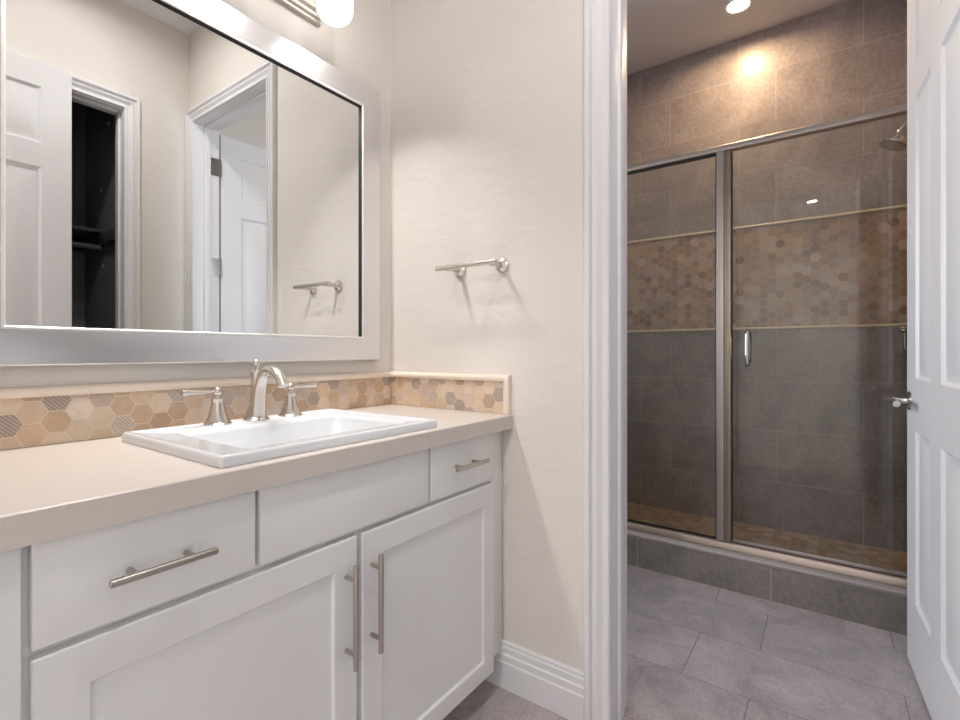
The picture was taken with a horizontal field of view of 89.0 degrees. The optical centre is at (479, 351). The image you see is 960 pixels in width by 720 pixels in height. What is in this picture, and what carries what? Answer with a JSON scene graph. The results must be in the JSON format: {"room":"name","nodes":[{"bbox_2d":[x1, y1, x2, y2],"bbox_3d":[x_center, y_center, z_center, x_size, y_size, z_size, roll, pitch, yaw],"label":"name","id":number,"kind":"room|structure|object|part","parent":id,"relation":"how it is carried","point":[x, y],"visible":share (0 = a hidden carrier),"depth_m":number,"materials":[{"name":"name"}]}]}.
{"room":"bathroom","nodes":[
{"label":"bathroom","id":0,"kind":"room"},
{"bbox_2d":[0,0,389,387],"bbox_3d":[-0.849,-0.394,1.327,0.120,2.980,1.540,0,0,36],"label":"wall","id":1,"kind":"structure","parent":0,"point":[360,48],"depth_m":1.67,"materials":[{"name":"white paint"}]},
{"bbox_2d":[0,0,379,365],"bbox_3d":[-0.708,-0.472,1.390,0.029,1.003,1.108,0,0,36],"label":"wall mirror","id":2,"kind":"object","parent":1,"relation":"attached to","point":[182,181],"visible":1,"depth_m":1.27,"materials":[{"name":"silver metal"}]},
{"bbox_2d":[0,371,510,449],"bbox_3d":[-0.537,0.139,1.179,0.557,0.128,1.417,0,0,36],"label":"backsplash","id":3,"kind":"structure","parent":1,"relation":"attached to","point":[38,415],"depth_m":1.31,"materials":[{"name":"beige tile"}]},
{"bbox_3d":[-0.537,0.139,1.179,0.557,0.128,1.417,0,0,36],"label":"edge trim","id":4,"kind":"part","parent":3,"relation":"part of","materials":[{"name":"beige tile"}]},
{"bbox_2d":[276,0,352,27],"bbox_3d":[-0.653,-1.163,1.346,0.174,0.213,0.682,0,0,36],"label":"vanity light","id":5,"kind":"object","parent":1,"relation":"attached to","point":[336,13],"visible":1,"depth_m":1.55,"materials":[{"name":"white glass"}]},
{"bbox_3d":[-0.710,-1.149,1.388,0.033,0.110,0.614,0,0,36],"label":"plate","id":6,"kind":"part","parent":5,"relation":"part of","materials":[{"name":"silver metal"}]},
{"bbox_3d":[-0.464,-1.139,1.559,0.113,0.166,0.114,0,0,36],"label":"lamp shade","id":7,"kind":"part","parent":5,"relation":"part of","materials":[{"name":"white glass"}]},
{"bbox_2d":[390,0,583,671],"bbox_3d":[0.052,-0.394,1.709,2.800,2.980,0.130,0,0,36],"label":"wall","id":8,"kind":"structure","parent":0,"point":[487,96],"depth_m":1.59,"materials":[{"name":"white paint"}]},
{"bbox_2d":[435,258,508,277],"bbox_3d":[-0.029,-0.285,1.632,0.248,0.049,0.088,0,0,36],"label":"towel bar","id":9,"kind":"object","parent":8,"relation":"attached to","point":[502,265],"visible":1,"depth_m":1.60,"materials":[{"name":"silver metal"}]},
{"bbox_3d":[-0.090,-0.285,1.682,0.049,0.049,0.078,0,0,36],"label":"post","id":10,"kind":"part","parent":9,"relation":"part of","materials":[{"name":"silver metal"}]},
{"bbox_3d":[0.052,-0.285,1.580,0.049,0.049,0.078,0,0,36],"label":"post","id":11,"kind":"part","parent":9,"relation":"part of","materials":[{"name":"silver metal"}]},
{"bbox_2d":[486,639,583,719],"bbox_3d":[0.166,1.022,1.535,0.348,0.147,0.020,0,0,36],"label":"baseboard","id":12,"kind":"structure","parent":8,"relation":"attached to","point":[550,684],"depth_m":1.51,"materials":[{"name":"white paint"}]},
{"bbox_2d":[584,0,626,719],"bbox_3d":[0.724,-0.164,1.228,0.915,2.518,0.176,0,0,36],"label":"door frame","id":13,"kind":"structure","parent":8,"relation":"attached to","point":[605,21],"depth_m":1.42,"materials":[{"name":"white paint"}]},
{"bbox_3d":[0.680,-0.165,1.166,0.915,2.517,0.023,0,0,36],"label":"casing","id":14,"kind":"part","parent":13,"relation":"part of","materials":[{"name":"white paint"}]},
{"bbox_3d":[0.769,-0.165,1.290,0.915,2.517,0.023,0,0,36],"label":"casing","id":15,"kind":"part","parent":13,"relation":"part of","materials":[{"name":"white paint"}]},
{"bbox_2d":[886,0,959,719],"bbox_3d":[1.310,-0.126,1.371,0.176,2.420,0.861,0,0,32],"label":"door","id":16,"kind":"structure","parent":8,"relation":"in","point":[932,399],"depth_m":1.41,"materials":[{"name":"white paint"}]},
{"bbox_3d":[1.442,0.169,1.677,0.070,0.066,0.145,0,0,32],"label":"handle","id":17,"kind":"part","parent":16,"relation":"part of","materials":[{"name":"silver metal"}]},
{"bbox_2d":[442,564,931,719],"bbox_3d":[-0.856,1.153,0.269,5.300,0.126,7.530,0,0,36],"label":"floor","id":18,"kind":"structure","parent":0,"point":[696,650],"depth_m":1.71,"materials":[{"name":"tile"}]},
{"bbox_2d":[0,431,501,719],"bbox_3d":[-0.525,0.672,1.169,0.583,0.843,1.416,0,0,36],"label":"vanity cabinet","id":19,"kind":"object","parent":18,"relation":"on","point":[371,591],"visible":0.84,"depth_m":0.94,"materials":[{"name":"white paint"}]},
{"bbox_3d":[-0.670,0.626,0.546,0.018,0.746,0.231,0,0,36],"label":"panel","id":20,"kind":"part","parent":19,"relation":"part of","materials":[{"name":"white paint"}]},
{"bbox_3d":[-0.508,0.324,0.773,0.018,0.144,0.308,0,0,36],"label":"drawer","id":21,"kind":"part","parent":19,"relation":"part of","materials":[{"name":"white paint"}]},
{"bbox_3d":[-0.487,0.327,0.754,0.039,0.012,0.148,0,0,36],"label":"handle","id":22,"kind":"part","parent":19,"relation":"part of","materials":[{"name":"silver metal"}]},
{"bbox_3d":[-0.439,0.704,0.869,0.018,0.591,0.545,0,0,36],"label":"door","id":23,"kind":"part","parent":19,"relation":"part of","materials":[{"name":"white paint"}]},
{"bbox_2d":[0,404,512,552],"bbox_3d":[-0.535,0.227,1.176,0.562,0.046,1.416,0,0,36],"label":"countertop","id":24,"kind":"structure","parent":19,"relation":"on","point":[52,491],"depth_m":0.84,"materials":[{"name":"beige stone"}]},
{"bbox_2d":[180,359,316,425],"bbox_3d":[-0.570,0.102,1.307,0.172,0.166,0.383,0,0,36],"label":"faucet","id":25,"kind":"object","parent":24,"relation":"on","point":[217,416],"visible":1,"depth_m":1.31,"materials":[{"name":"silver metal"}]},
{"bbox_3d":[-0.695,0.102,1.222,0.023,0.024,0.099,0,0,36],"label":"lever","id":26,"kind":"part","parent":25,"relation":"part of","materials":[{"name":"silver metal"}]},
{"bbox_3d":[-0.673,0.148,1.253,0.067,0.075,0.067,0,0,36],"label":"handle","id":27,"kind":"part","parent":25,"relation":"part of","materials":[{"name":"silver metal"}]},
{"bbox_3d":[-0.613,0.118,1.337,0.067,0.136,0.067,0,0,36],"label":"spout","id":28,"kind":"part","parent":25,"relation":"part of","materials":[{"name":"silver metal"}]},
{"bbox_3d":[-0.558,0.105,1.299,0.144,0.142,0.042,0,0,36],"label":"spout","id":29,"kind":"part","parent":25,"relation":"part of","materials":[{"name":"silver metal"}]},
{"bbox_3d":[-0.552,0.148,1.422,0.067,0.075,0.067,0,0,36],"label":"handle","id":30,"kind":"part","parent":25,"relation":"part of","materials":[{"name":"silver metal"}]},
{"bbox_3d":[-0.530,0.102,1.453,0.023,0.024,0.099,0,0,36],"label":"lever","id":31,"kind":"part","parent":25,"relation":"part of","materials":[{"name":"silver metal"}]},
{"bbox_2d":[122,409,436,467],"bbox_3d":[-0.468,0.251,1.222,0.455,0.136,0.582,0,0,36],"label":"sink","id":32,"kind":"object","parent":24,"relation":"in","point":[240,442],"visible":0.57,"depth_m":1.18,"materials":[{"name":"white ceramic"}]},
{"bbox_3d":[-0.277,0.324,1.095,0.018,0.144,0.466,0,0,36],"label":"false drawer","id":33,"kind":"part","parent":19,"relation":"part of","materials":[{"name":"white paint"}]},
{"bbox_3d":[-0.276,0.569,1.050,0.039,0.222,0.012,0,0,36],"label":"handle","id":34,"kind":"part","parent":19,"relation":"part of","materials":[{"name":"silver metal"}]},
{"bbox_3d":[-0.234,0.567,1.108,0.039,0.222,0.012,0,0,36],"label":"handle","id":35,"kind":"part","parent":19,"relation":"part of","materials":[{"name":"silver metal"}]},
{"bbox_3d":[-0.118,0.704,1.318,0.018,0.591,0.530,0,0,36],"label":"door","id":36,"kind":"part","parent":19,"relation":"part of","materials":[{"name":"white paint"}]},
{"bbox_3d":[-0.050,0.324,1.413,0.018,0.144,0.296,0,0,36],"label":"drawer","id":37,"kind":"part","parent":19,"relation":"part of","materials":[{"name":"white paint"}]},
{"bbox_3d":[-0.029,0.321,1.394,0.039,0.012,0.148,0,0,36],"label":"handle","id":38,"kind":"part","parent":19,"relation":"part of","materials":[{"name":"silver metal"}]},
{"bbox_2d":[627,529,906,635],"bbox_3d":[1.131,1.014,2.328,1.565,0.171,0.124,0,0,36],"label":"shower curb","id":39,"kind":"object","parent":18,"relation":"on","point":[865,602],"visible":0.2,"depth_m":2.14,"materials":[{"name":"grey tile"}]},
{"bbox_2d":[627,104,906,588],"bbox_3d":[1.132,-0.027,2.329,1.553,1.908,0.109,0,0,36],"label":"shower door frame","id":40,"kind":"structure","parent":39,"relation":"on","point":[723,154],"depth_m":2.29,"materials":[{"name":"silver metal"}]},
{"bbox_3d":[1.222,-0.019,2.231,0.017,0.172,0.053,0,0,36],"label":"pull handle","id":41,"kind":"part","parent":40,"relation":"part of","materials":[{"name":"silver metal"}]},
{"bbox_3d":[1.255,-0.019,2.276,0.017,0.172,0.053,0,0,36],"label":"pull handle","id":42,"kind":"part","parent":40,"relation":"part of","materials":[{"name":"silver metal"}]},
{"bbox_3d":[1.132,-0.965,2.328,1.553,0.033,0.042,0,0,36],"label":"header rail","id":43,"kind":"part","parent":40,"relation":"part of","materials":[{"name":"silver metal"}]},
{"bbox_3d":[1.462,-0.028,2.093,0.678,1.816,0.006,0,0,36],"label":"glass door","id":44,"kind":"part","parent":40,"relation":"part of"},
{"bbox_2d":[627,0,850,74],"bbox_3d":[-0.856,-1.934,0.269,5.300,0.100,7.530,0,0,36],"label":"ceiling","id":45,"kind":"structure","parent":0,"point":[658,31],"depth_m":2.79,"materials":[{"name":"white paint"}]},
{"bbox_2d":[723,0,753,14],"bbox_3d":[1.402,-1.880,2.650,0.148,0.007,0.148,0,0,36],"label":"recessed light","id":46,"kind":"object","parent":45,"relation":"in","point":[733,7],"visible":1,"depth_m":2.66,"materials":[{"name":"white paint"}]},
{"bbox_2d":[627,0,906,552],"bbox_3d":[1.591,-0.394,2.970,1.755,2.980,0.128,0,0,36],"label":"wall","id":47,"kind":"structure","parent":0,"point":[820,220],"depth_m":2.80,"materials":[{"name":"grey tile"}]},
{"bbox_2d":[627,502,906,571],"bbox_3d":[1.363,1.060,2.652,1.555,0.078,0.694,0,0,36],"label":"floor","id":48,"kind":"structure","parent":0,"point":[859,553],"depth_m":2.67,"materials":[{"name":"beige tile"}]},
{"bbox_3d":[1.733,-0.394,1.754,0.108,2.980,1.900,0,0,36],"label":"wall","id":49,"kind":"structure","parent":0,"visible":0},
{"bbox_2d":[878,121,906,150],"bbox_3d":[1.902,-0.997,2.207,0.161,0.165,0.120,0,0,36],"label":"showerhead","id":50,"kind":"object","parent":49,"relation":"attached to","point":[895,142],"visible":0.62,"depth_m":2.20,"materials":[{"name":"silver metal"}]},
{"bbox_3d":[1.933,-1.037,2.189,0.089,0.086,0.062,0,0,36],"label":"arm","id":51,"kind":"part","parent":50,"relation":"part of","materials":[{"name":"silver metal"}]},
{"bbox_2d":[900,326,906,350],"bbox_3d":[1.936,-0.091,2.187,0.082,0.175,0.160,0,0,36],"label":"shower valve","id":52,"kind":"object","parent":49,"relation":"attached to","point":[903,330],"visible":0.3,"depth_m":2.20,"materials":[{"name":"silver metal"}]}
]}

